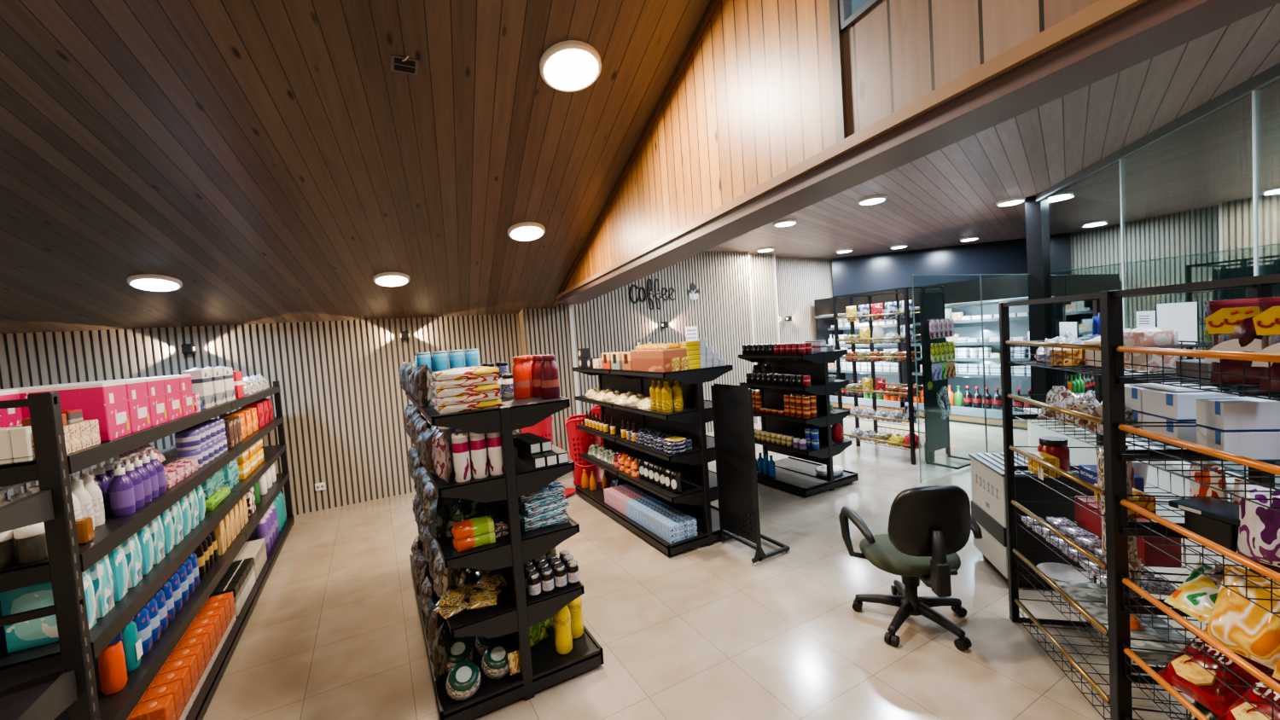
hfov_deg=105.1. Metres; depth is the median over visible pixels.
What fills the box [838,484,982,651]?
office chair
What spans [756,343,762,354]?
can
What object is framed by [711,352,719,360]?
box
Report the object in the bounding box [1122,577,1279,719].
wire shelf
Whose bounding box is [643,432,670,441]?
packet
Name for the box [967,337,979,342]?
box
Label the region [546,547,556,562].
jar
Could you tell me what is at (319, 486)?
wall socket
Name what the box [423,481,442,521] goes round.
packet
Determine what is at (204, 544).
bottle
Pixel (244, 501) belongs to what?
pack
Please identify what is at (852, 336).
packet
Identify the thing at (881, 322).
box
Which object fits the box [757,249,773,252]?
diffuser
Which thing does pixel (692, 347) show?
bar
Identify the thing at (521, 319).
trim
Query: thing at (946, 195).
ceiling
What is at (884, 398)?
drink bottle
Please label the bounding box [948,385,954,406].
drink bottle
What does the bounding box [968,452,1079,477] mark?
countertop
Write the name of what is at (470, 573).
bag
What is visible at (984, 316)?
box
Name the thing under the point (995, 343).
shelf
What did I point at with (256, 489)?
bottle
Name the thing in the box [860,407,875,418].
clear bag
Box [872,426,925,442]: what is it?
wire shelf
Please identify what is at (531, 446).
box
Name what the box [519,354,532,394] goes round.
jug
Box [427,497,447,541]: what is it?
packet
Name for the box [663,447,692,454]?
packet
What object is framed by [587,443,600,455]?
bag
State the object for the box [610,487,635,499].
carton
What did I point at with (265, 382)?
pack
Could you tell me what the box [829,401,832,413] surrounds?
can
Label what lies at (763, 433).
can
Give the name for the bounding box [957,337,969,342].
pack
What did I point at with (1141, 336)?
pack
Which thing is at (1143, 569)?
sachet
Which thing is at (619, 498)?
carton
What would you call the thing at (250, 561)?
carton
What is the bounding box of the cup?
[1131,461,1148,486]
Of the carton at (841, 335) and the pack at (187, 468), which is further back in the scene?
the carton at (841, 335)
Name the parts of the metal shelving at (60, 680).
shelf, rail, rail, shelf, shelf, shelf, shelf, shelf, shelf, shelf, shelf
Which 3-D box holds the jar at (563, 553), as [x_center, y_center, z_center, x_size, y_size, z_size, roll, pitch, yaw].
[-0.382,1.030,2.499,0.059,0.103,0.059,-7,4,-45]
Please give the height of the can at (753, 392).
0.102 m
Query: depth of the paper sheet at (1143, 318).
3.94 m
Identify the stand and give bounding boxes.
[710,384,789,566]
[919,291,971,469]
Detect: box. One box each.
[0,383,79,389]
[0,385,52,390]
[0,388,25,427]
[17,380,131,442]
[18,380,106,388]
[21,413,67,426]
[46,378,124,385]
[52,378,151,434]
[61,408,82,424]
[79,377,168,427]
[106,375,182,421]
[124,373,195,417]
[192,393,201,413]
[223,417,242,442]
[224,418,238,445]
[224,420,234,448]
[512,434,541,454]
[517,448,546,469]
[520,432,552,452]
[540,451,557,466]
[551,444,569,464]
[577,348,590,358]
[578,357,590,367]
[587,357,599,368]
[593,358,602,368]
[601,352,613,369]
[610,351,630,370]
[621,352,632,370]
[630,348,686,372]
[671,357,680,372]
[680,356,689,370]
[695,338,706,346]
[698,339,705,347]
[699,347,705,354]
[699,354,705,361]
[700,360,705,368]
[704,346,712,354]
[705,353,712,360]
[705,360,712,367]
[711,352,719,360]
[711,360,718,366]
[717,359,725,366]
[813,340,826,346]
[813,345,826,352]
[878,321,886,325]
[961,315,971,319]
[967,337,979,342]
[971,315,981,319]
[983,314,994,318]
[989,337,1000,342]
[1009,313,1017,317]
[1012,337,1026,341]
[1017,312,1029,316]
[1027,452,1059,477]
[1075,495,1181,566]
[1093,483,1156,518]
[1124,384,1155,413]
[1132,411,1142,437]
[1141,389,1239,421]
[1142,413,1196,448]
[1168,496,1240,526]
[1184,511,1239,552]
[1195,395,1279,431]
[1196,425,1279,461]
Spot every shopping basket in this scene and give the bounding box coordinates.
[520,415,561,448]
[564,413,603,487]
[590,405,603,447]
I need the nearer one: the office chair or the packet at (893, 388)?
the office chair
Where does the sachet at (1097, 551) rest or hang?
on the rack at (1110, 379)
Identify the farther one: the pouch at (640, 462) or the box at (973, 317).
the box at (973, 317)
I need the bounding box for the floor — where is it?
[202,416,1249,719]
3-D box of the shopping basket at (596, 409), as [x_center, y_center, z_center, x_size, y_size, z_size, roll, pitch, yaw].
[-0.398,0.953,6.100,0.395,0.779,0.357,-4,3,0]
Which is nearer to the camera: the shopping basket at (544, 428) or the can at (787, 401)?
the can at (787, 401)
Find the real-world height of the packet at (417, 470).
0.160 m
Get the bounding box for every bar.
[680,340,699,346]
[680,345,699,350]
[686,349,699,355]
[686,354,700,360]
[688,359,700,365]
[688,364,700,370]
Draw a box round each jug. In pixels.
[512,355,532,399]
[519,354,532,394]
[530,354,541,397]
[831,422,843,441]
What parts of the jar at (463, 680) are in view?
lid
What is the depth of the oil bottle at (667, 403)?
3.57 m
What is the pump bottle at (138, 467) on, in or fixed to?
on the metal shelving at (60, 680)
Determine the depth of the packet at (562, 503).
2.33 m
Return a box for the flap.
[1128,382,1217,391]
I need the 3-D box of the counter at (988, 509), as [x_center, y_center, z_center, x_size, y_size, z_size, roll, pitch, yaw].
[2.359,0.955,2.982,0.445,0.684,0.480,-3,3,15]
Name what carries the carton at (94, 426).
on the metal shelving at (60, 680)
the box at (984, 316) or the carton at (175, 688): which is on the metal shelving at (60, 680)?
the carton at (175, 688)
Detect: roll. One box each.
[451,430,471,482]
[455,428,471,473]
[468,431,488,478]
[485,433,488,470]
[486,432,503,476]
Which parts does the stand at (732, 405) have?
post, panel, post, frame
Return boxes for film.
[1095,446,1132,504]
[1100,503,1138,563]
[1105,556,1142,616]
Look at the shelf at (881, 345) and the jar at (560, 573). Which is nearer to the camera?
the jar at (560, 573)
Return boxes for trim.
[518,308,527,355]
[552,0,721,307]
[567,304,580,424]
[746,251,759,423]
[773,254,779,343]
[828,0,848,143]
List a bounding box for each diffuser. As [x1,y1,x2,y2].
[131,279,178,290]
[376,275,407,286]
[511,226,542,240]
[544,49,597,90]
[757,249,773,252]
[775,221,795,226]
[837,250,851,253]
[860,198,884,204]
[891,246,906,249]
[961,238,977,241]
[998,200,1023,206]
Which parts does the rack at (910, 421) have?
rail, rail, rail, rail, rail, rail, rail, rail, rail, rail, rail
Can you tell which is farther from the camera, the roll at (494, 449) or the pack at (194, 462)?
the pack at (194, 462)
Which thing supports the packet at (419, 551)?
on the shelving at (541, 666)
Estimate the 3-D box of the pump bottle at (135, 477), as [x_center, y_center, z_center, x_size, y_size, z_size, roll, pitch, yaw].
[-1.988,0.477,1.907,0.064,0.206,0.083,-5,3,-10]
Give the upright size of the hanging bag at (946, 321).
0.200 m
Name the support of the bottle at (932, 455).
on the floor
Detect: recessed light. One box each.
[756,247,773,252]
[773,219,797,226]
[836,248,853,253]
[857,194,887,205]
[890,244,907,249]
[960,236,979,241]
[995,197,1025,206]
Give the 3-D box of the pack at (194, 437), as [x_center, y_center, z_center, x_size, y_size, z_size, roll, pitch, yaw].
[-2.448,0.424,2.688,0.100,0.100,0.300,-6,3,-29]
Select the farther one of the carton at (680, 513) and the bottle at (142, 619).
the carton at (680, 513)
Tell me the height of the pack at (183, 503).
0.200 m
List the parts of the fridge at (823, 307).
panel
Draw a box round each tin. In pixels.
[759,407,767,413]
[765,407,773,413]
[771,408,779,414]
[777,409,785,415]
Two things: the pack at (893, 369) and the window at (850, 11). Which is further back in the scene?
the pack at (893, 369)
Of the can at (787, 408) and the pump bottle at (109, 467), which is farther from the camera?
the can at (787, 408)
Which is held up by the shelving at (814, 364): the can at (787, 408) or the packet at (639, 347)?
the can at (787, 408)
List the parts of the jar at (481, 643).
lid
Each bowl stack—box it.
[826,344,835,351]
[828,374,836,381]
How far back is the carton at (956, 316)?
7.47 m
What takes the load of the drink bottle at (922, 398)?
in the fridge at (964, 296)
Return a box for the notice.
[685,325,697,341]
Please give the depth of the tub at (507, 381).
2.55 m
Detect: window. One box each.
[838,0,881,31]
[911,273,1029,482]
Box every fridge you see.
[814,290,904,416]
[896,273,1031,430]
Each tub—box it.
[497,375,501,398]
[499,372,511,381]
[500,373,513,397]
[872,325,884,343]
[969,348,978,353]
[969,353,978,358]
[979,337,989,342]
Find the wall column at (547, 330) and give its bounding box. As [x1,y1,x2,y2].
[523,304,576,459]
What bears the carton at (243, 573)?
on the metal shelving at (60, 680)
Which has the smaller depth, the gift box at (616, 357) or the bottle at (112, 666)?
the bottle at (112, 666)
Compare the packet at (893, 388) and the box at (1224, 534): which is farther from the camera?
the packet at (893, 388)
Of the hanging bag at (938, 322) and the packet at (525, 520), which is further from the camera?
the hanging bag at (938, 322)
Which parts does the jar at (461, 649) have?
lid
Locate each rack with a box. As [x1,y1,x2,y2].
[832,286,947,465]
[998,273,1279,719]
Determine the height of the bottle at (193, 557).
0.214 m
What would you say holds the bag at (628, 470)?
on the shelving at (698, 483)
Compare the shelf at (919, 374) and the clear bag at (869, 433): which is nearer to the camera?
the clear bag at (869, 433)
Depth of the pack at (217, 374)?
3.04 m
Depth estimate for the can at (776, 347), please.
4.80 m
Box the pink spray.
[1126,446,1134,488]
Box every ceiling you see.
[0,0,713,334]
[706,2,1279,259]
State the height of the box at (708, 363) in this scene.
0.052 m
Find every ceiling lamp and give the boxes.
[127,273,182,291]
[372,272,410,286]
[507,221,545,241]
[539,40,601,92]
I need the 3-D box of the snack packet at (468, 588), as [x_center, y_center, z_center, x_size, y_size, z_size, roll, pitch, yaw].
[-0.833,1.096,2.300,0.130,0.051,0.100,-6,4,-40]
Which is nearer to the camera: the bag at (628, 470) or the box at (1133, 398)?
the box at (1133, 398)
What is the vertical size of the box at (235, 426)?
0.170 m
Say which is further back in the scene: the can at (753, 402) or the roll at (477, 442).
the can at (753, 402)
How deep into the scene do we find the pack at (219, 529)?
2.81 m
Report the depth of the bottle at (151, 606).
1.96 m
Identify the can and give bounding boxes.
[741,344,747,354]
[745,372,751,383]
[746,344,752,354]
[750,372,756,383]
[751,344,757,354]
[751,390,756,401]
[752,401,756,411]
[755,391,762,401]
[755,401,762,411]
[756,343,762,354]
[756,372,762,383]
[756,429,762,440]
[761,373,767,383]
[761,430,767,441]
[762,343,767,354]
[765,430,772,442]
[766,373,773,384]
[768,343,773,354]
[770,432,777,443]
[772,373,779,384]
[773,343,779,354]
[775,433,782,444]
[778,373,784,384]
[779,343,785,354]
[780,434,787,445]
[783,374,790,385]
[783,394,790,405]
[784,405,790,415]
[785,343,791,354]
[786,435,793,447]
[789,374,797,386]
[789,395,797,406]
[790,406,797,416]
[791,343,798,354]
[792,436,800,448]
[795,395,802,407]
[796,374,802,386]
[796,407,802,417]
[797,343,805,354]
[798,437,806,449]
[802,375,810,386]
[802,395,809,407]
[802,407,810,418]
[804,342,812,354]
[804,427,812,438]
[805,438,811,448]
[808,395,816,406]
[809,406,816,417]
[810,428,819,439]
[811,439,819,449]
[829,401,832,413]
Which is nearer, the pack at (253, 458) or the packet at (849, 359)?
the pack at (253, 458)
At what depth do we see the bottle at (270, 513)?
4.12 m
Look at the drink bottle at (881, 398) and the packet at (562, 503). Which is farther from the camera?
the drink bottle at (881, 398)
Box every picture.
[1171,654,1216,686]
[1231,702,1272,719]
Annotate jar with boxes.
[0,529,17,569]
[12,522,47,564]
[445,660,481,701]
[446,637,474,673]
[474,634,506,655]
[481,641,512,679]
[482,362,494,366]
[495,361,508,379]
[523,560,532,575]
[524,565,535,591]
[527,571,541,598]
[534,557,545,571]
[537,562,548,587]
[541,567,554,593]
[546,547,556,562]
[546,553,557,567]
[550,558,561,583]
[553,564,567,589]
[558,550,569,564]
[562,554,573,579]
[566,559,579,585]
[1037,436,1070,471]
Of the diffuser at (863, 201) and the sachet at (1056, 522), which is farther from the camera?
the diffuser at (863, 201)
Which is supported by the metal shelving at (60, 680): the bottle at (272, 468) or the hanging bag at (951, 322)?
the bottle at (272, 468)
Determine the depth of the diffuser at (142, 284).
3.69 m
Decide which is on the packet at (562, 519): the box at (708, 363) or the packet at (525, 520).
the packet at (525, 520)
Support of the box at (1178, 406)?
on the box at (1186, 433)
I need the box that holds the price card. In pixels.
[1038,467,1043,480]
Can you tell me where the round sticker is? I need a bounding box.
[927,381,932,389]
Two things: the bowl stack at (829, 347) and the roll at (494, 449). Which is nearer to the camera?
the roll at (494, 449)
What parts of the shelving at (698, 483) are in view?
shelf, shelf, shelf, shelf, panel, shelf, shelf, shelf, shelf, panel, shelf, shelf, shelf, shelf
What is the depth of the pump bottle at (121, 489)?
1.82 m
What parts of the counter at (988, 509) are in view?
panel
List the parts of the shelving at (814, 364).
shelf, shelf, shelf, shelf, panel, shelf, shelf, shelf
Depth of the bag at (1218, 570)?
1.57 m
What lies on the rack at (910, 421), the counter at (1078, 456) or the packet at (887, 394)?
the packet at (887, 394)
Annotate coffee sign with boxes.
[629,279,675,309]
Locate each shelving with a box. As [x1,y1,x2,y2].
[0,380,294,719]
[405,392,604,719]
[572,365,744,556]
[738,349,858,496]
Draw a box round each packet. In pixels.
[399,361,408,384]
[400,372,403,389]
[401,361,413,394]
[404,362,413,392]
[404,403,415,429]
[405,363,414,389]
[405,406,420,435]
[407,373,414,400]
[407,418,411,436]
[407,445,415,471]
[409,412,424,443]
[409,449,417,478]
[410,367,416,399]
[410,533,424,562]
[412,457,424,482]
[413,364,432,407]
[413,414,427,448]
[413,466,420,491]
[413,494,417,514]
[413,548,424,571]
[414,418,431,452]
[414,496,420,523]
[414,552,426,584]
[416,465,427,500]
[416,505,423,535]
[417,430,424,461]
[418,510,428,541]
[418,562,432,602]
[420,427,436,476]
[420,472,431,509]
[420,575,436,611]
[422,525,428,552]
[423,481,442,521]
[424,530,433,564]
[424,595,437,631]
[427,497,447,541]
[427,605,444,651]
[429,538,438,579]
[431,620,450,683]
[432,550,453,598]
[432,599,468,619]
[435,588,467,607]
[456,583,477,600]
[466,590,498,610]
[469,587,502,601]
[471,573,506,591]
[496,571,507,587]
[517,479,565,502]
[517,493,565,510]
[518,498,569,517]
[518,506,566,525]
[519,513,569,531]
[529,621,547,647]
[544,618,552,628]
[628,427,651,435]
[634,430,661,437]
[634,436,645,442]
[635,343,650,349]
[635,440,644,445]
[643,343,656,349]
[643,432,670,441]
[644,439,653,444]
[644,442,653,448]
[651,343,664,349]
[652,435,680,443]
[653,442,663,448]
[653,445,663,451]
[658,343,680,349]
[663,438,692,447]
[663,442,692,451]
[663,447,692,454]
[664,436,686,442]
[843,334,860,338]
[844,340,860,343]
[844,351,861,356]
[845,358,856,360]
[846,383,862,389]
[846,388,862,393]
[856,351,873,356]
[856,358,870,360]
[869,351,887,356]
[871,358,884,360]
[873,431,892,439]
[874,437,890,443]
[883,350,901,356]
[884,355,899,360]
[885,385,903,392]
[885,391,899,396]
[897,350,917,356]
[899,355,914,361]
[899,386,919,393]
[899,391,919,397]
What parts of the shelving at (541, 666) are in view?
shelf, shelf, shelf, shelf, shelf, shelf, panel, shelf, shelf, shelf, shelf, shelf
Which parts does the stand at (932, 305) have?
post, panel, post, frame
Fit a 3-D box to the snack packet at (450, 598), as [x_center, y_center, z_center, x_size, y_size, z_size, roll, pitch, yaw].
[-0.842,1.067,2.197,0.100,0.051,0.130,-4,3,-2]
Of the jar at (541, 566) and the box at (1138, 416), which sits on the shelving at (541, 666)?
the jar at (541, 566)
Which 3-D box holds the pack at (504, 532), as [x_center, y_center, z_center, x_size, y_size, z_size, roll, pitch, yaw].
[-0.659,0.803,2.272,0.070,0.037,0.090,-2,4,43]
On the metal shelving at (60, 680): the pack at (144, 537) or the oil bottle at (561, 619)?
the pack at (144, 537)
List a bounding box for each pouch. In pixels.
[114,452,139,465]
[128,447,149,458]
[139,444,166,462]
[430,425,439,430]
[431,428,441,465]
[433,430,452,482]
[638,459,647,478]
[643,461,651,480]
[648,463,657,482]
[653,465,663,485]
[658,467,669,488]
[664,469,674,490]
[670,471,681,494]
[1189,460,1227,500]
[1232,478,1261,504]
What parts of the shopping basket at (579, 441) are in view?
handle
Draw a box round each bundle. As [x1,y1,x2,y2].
[201,467,224,499]
[220,457,238,489]
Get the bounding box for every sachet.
[1021,516,1047,528]
[1031,525,1064,538]
[1045,535,1082,550]
[1046,517,1076,529]
[1058,526,1094,539]
[1061,546,1099,562]
[1074,536,1101,551]
[1079,559,1105,576]
[1093,547,1105,562]
[1097,574,1143,593]
[1140,564,1154,576]
[1140,576,1176,595]
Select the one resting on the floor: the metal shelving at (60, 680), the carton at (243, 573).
the metal shelving at (60, 680)
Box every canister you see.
[414,352,434,407]
[430,356,435,395]
[431,350,448,372]
[448,349,465,369]
[464,349,480,366]
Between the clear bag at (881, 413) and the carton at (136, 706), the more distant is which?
the clear bag at (881, 413)
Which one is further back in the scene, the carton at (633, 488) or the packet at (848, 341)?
the packet at (848, 341)
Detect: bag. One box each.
[430,375,498,389]
[431,366,499,380]
[431,391,500,406]
[432,383,500,397]
[434,399,501,414]
[443,499,497,537]
[447,568,471,589]
[460,568,477,579]
[473,569,500,582]
[584,387,604,398]
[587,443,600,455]
[593,446,607,459]
[594,388,613,400]
[600,448,613,461]
[603,389,624,401]
[607,452,620,464]
[610,477,625,487]
[612,450,628,467]
[614,391,634,404]
[617,453,629,464]
[618,464,625,471]
[623,393,647,406]
[624,456,635,466]
[624,466,632,473]
[630,458,640,469]
[631,469,639,477]
[638,396,651,408]
[752,362,762,373]
[762,363,774,373]
[846,305,856,321]
[848,406,862,417]
[849,427,864,438]
[858,304,869,320]
[859,326,870,343]
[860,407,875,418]
[861,377,872,393]
[861,430,875,441]
[871,302,883,319]
[872,408,889,420]
[875,378,885,395]
[883,331,899,343]
[884,301,897,319]
[886,410,903,422]
[887,433,904,446]
[899,299,912,318]
[900,324,913,342]
[903,405,917,424]
[929,320,936,338]
[930,343,937,362]
[930,363,937,381]
[935,319,941,338]
[936,343,942,361]
[936,362,942,380]
[936,386,951,419]
[939,319,945,337]
[940,342,946,361]
[941,361,947,379]
[944,319,949,337]
[945,342,951,360]
[946,360,951,378]
[948,318,954,337]
[949,341,955,360]
[950,360,956,378]
[1034,330,1084,362]
[1038,385,1085,418]
[1058,389,1099,428]
[1087,401,1135,437]
[1157,629,1267,715]
[1163,560,1219,625]
[1187,700,1219,719]
[1204,296,1275,385]
[1204,564,1279,669]
[1207,565,1222,588]
[1215,667,1279,719]
[1236,484,1279,567]
[1250,296,1279,391]
[1262,563,1279,573]
[1271,658,1279,680]
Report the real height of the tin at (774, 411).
0.044 m
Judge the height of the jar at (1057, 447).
0.150 m
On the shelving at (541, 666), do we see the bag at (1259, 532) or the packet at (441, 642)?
the packet at (441, 642)
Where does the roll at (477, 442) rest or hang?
on the shelving at (541, 666)
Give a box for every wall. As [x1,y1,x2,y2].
[0,314,522,516]
[556,0,1099,305]
[571,250,756,433]
[750,253,778,420]
[775,256,832,343]
[831,238,1027,296]
[1035,62,1279,488]
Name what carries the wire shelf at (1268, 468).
attached to the rack at (1110, 379)
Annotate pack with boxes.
[0,568,96,653]
[0,598,5,643]
[89,553,114,618]
[108,543,128,602]
[122,532,142,588]
[136,523,153,575]
[148,514,164,564]
[160,508,174,554]
[163,462,191,477]
[163,466,184,482]
[164,471,176,488]
[166,458,198,472]
[168,500,183,545]
[174,424,211,451]
[176,442,214,467]
[179,494,191,536]
[180,367,215,408]
[186,488,198,529]
[194,418,225,440]
[194,483,205,522]
[199,400,203,410]
[203,366,226,405]
[204,486,230,511]
[210,435,227,457]
[213,518,226,555]
[215,366,235,401]
[219,413,246,439]
[223,513,231,547]
[228,508,236,541]
[229,410,252,436]
[232,370,244,398]
[232,503,240,535]
[236,448,249,463]
[237,499,244,529]
[238,407,258,431]
[238,459,251,480]
[241,402,264,428]
[241,494,248,524]
[242,376,259,393]
[242,379,252,395]
[244,486,255,516]
[246,453,258,471]
[248,443,255,456]
[250,375,264,390]
[253,400,268,424]
[253,448,264,465]
[255,437,262,450]
[256,373,269,389]
[259,398,273,421]
[451,515,495,540]
[452,529,496,552]
[494,521,507,533]
[495,529,508,538]
[507,650,519,675]
[847,361,852,366]
[861,362,867,366]
[861,366,868,371]
[875,362,884,367]
[875,366,883,371]
[883,362,892,367]
[883,367,890,372]
[890,362,898,367]
[890,367,898,372]
[901,433,921,448]
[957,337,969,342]
[957,348,969,353]
[957,353,970,358]
[958,363,970,369]
[958,369,968,374]
[968,363,979,369]
[968,369,979,374]
[978,347,991,353]
[978,352,991,358]
[979,364,990,369]
[979,369,990,374]
[990,353,1000,358]
[990,364,1000,370]
[990,370,1000,375]
[1013,366,1026,370]
[1013,370,1026,376]
[1014,347,1027,353]
[1014,352,1027,358]
[1026,365,1030,371]
[1026,371,1030,376]
[1084,336,1101,366]
[1089,313,1100,339]
[1122,326,1178,371]
[1175,359,1211,378]
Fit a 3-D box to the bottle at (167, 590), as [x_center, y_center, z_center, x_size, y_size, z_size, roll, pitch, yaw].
[-2.050,1.019,2.118,0.045,0.214,0.075,-6,3,-37]
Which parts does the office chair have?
armrest, leg, leg, leg, seat, backrest, leg, leg, adjuster knob, armrest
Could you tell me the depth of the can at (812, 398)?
4.61 m
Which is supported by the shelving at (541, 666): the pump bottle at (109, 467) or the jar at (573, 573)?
the jar at (573, 573)
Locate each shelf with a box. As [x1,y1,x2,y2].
[827,324,896,330]
[827,369,898,374]
[833,343,897,348]
[837,315,919,323]
[837,339,919,344]
[838,358,921,362]
[840,390,923,399]
[843,436,922,450]
[844,416,925,426]
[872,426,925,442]
[875,406,922,419]
[910,339,1027,346]
[912,315,1029,325]
[912,371,1030,379]
[916,355,1029,361]
[1006,338,1211,376]
[1008,393,1196,450]
[1010,446,1233,524]
[1012,500,1225,600]
[1014,548,1201,668]
[1016,598,1193,719]
[1117,344,1279,401]
[1119,424,1279,511]
[1121,500,1279,617]
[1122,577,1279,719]
[1124,647,1217,719]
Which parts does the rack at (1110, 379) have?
rail, rail, rail, rail, rail, rail, rail, rail, rail, rail, rail, rail, rail, rail, rail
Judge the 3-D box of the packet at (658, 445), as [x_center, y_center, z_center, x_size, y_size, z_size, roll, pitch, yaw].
[0.208,0.631,3.765,0.199,0.036,0.141,-5,3,-22]
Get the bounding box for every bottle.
[0,482,27,502]
[0,488,17,559]
[23,480,39,495]
[28,485,45,533]
[69,471,95,529]
[71,492,81,519]
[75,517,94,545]
[80,466,104,526]
[81,469,106,516]
[92,462,111,513]
[98,631,127,695]
[103,459,116,479]
[108,459,135,517]
[111,455,123,468]
[114,455,145,509]
[121,617,143,673]
[125,452,152,503]
[132,604,152,655]
[139,448,158,499]
[140,446,166,494]
[144,594,161,643]
[153,586,168,632]
[160,578,174,622]
[168,570,182,612]
[175,563,189,603]
[182,556,195,595]
[188,549,199,587]
[193,543,206,580]
[201,538,210,573]
[205,534,215,567]
[209,529,218,562]
[253,481,260,505]
[255,515,270,555]
[257,472,267,495]
[264,511,273,548]
[265,467,272,488]
[267,506,276,543]
[270,462,276,482]
[270,502,279,537]
[273,497,281,532]
[275,493,284,527]
[278,489,286,523]
[540,354,559,399]
[552,605,573,654]
[567,596,583,639]
[581,469,588,488]
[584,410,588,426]
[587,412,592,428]
[589,471,597,490]
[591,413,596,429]
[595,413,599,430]
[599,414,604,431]
[601,470,610,489]
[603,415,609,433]
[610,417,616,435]
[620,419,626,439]
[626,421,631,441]
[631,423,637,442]
[649,379,657,410]
[655,379,663,412]
[661,380,673,413]
[668,378,673,395]
[671,380,683,411]
[756,452,763,473]
[762,453,768,475]
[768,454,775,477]
[827,334,833,344]
[844,385,850,397]
[857,380,863,398]
[863,392,870,399]
[876,394,883,400]
[883,382,890,401]
[890,382,897,401]
[913,384,920,403]
[919,384,924,403]
[924,442,935,462]
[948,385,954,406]
[954,385,963,407]
[963,386,972,407]
[972,386,982,408]
[982,387,992,409]
[992,387,1001,410]
[1013,389,1023,412]
[1024,389,1031,412]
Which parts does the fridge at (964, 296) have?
panel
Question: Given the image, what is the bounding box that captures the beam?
[556,0,1279,304]
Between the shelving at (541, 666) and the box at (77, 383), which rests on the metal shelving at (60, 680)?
the box at (77, 383)
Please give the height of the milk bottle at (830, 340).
0.215 m
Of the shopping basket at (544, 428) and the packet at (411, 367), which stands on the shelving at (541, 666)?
the packet at (411, 367)
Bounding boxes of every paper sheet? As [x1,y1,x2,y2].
[1058,321,1076,336]
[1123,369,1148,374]
[1136,310,1155,327]
[1156,302,1197,344]
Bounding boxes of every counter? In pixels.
[968,452,1096,588]
[1023,407,1279,523]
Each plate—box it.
[1036,562,1093,582]
[1047,576,1093,583]
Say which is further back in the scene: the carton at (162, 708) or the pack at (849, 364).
the pack at (849, 364)
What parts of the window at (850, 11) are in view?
pane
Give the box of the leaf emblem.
[686,281,699,300]
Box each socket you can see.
[314,482,325,491]
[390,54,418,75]
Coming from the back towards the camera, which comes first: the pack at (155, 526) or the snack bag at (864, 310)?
the snack bag at (864, 310)
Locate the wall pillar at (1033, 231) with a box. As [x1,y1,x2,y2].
[1024,195,1046,408]
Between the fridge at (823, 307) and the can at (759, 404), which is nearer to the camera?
the can at (759, 404)
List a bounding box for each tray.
[1054,581,1106,610]
[1076,601,1174,634]
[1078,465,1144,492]
[1104,624,1192,665]
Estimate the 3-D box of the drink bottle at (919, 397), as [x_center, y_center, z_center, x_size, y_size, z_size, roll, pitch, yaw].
[4.474,0.546,7.933,0.107,0.330,0.110,-6,3,-29]
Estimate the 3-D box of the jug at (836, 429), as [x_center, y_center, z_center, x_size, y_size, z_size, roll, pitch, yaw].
[1.965,0.700,4.893,0.110,0.204,0.110,-6,3,-29]
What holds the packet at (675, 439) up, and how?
on the packet at (687, 441)
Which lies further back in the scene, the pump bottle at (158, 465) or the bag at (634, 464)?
the bag at (634, 464)
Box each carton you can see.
[0,425,22,465]
[9,425,34,463]
[30,426,71,460]
[63,424,81,453]
[65,421,92,450]
[74,419,100,447]
[126,704,137,719]
[129,693,176,719]
[136,690,147,706]
[140,680,186,719]
[146,676,157,691]
[150,667,192,715]
[156,663,165,676]
[158,655,199,702]
[164,651,173,663]
[167,644,206,689]
[172,641,180,652]
[174,634,212,676]
[181,624,217,664]
[188,615,222,654]
[194,606,227,645]
[200,599,232,635]
[206,591,236,626]
[212,581,241,616]
[217,575,245,608]
[221,569,249,599]
[226,563,252,593]
[230,558,255,587]
[235,550,260,580]
[240,544,263,571]
[244,538,267,564]
[603,483,628,494]
[605,485,630,495]
[608,486,633,497]
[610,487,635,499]
[612,488,638,500]
[615,489,640,501]
[617,491,644,502]
[620,493,645,504]
[622,494,649,506]
[625,495,652,507]
[628,497,655,509]
[631,498,657,511]
[634,500,661,512]
[636,501,664,514]
[640,503,668,516]
[642,505,671,517]
[645,506,674,519]
[649,508,677,522]
[651,510,681,523]
[655,512,685,526]
[658,513,688,528]
[662,515,692,529]
[666,517,696,532]
[666,524,697,538]
[666,529,697,543]
[827,362,835,370]
[833,334,840,345]
[837,319,844,327]
[840,334,846,345]
[841,360,848,370]
[843,318,849,326]
[944,308,951,318]
[947,334,958,343]
[951,312,962,320]
[1049,348,1085,366]
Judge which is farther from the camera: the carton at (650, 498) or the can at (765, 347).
the can at (765, 347)
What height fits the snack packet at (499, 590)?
0.054 m
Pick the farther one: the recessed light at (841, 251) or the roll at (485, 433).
the recessed light at (841, 251)
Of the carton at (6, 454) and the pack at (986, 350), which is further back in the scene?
the pack at (986, 350)
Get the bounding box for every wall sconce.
[180,343,195,354]
[400,331,409,339]
[661,321,669,328]
[785,315,791,321]
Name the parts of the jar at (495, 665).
lid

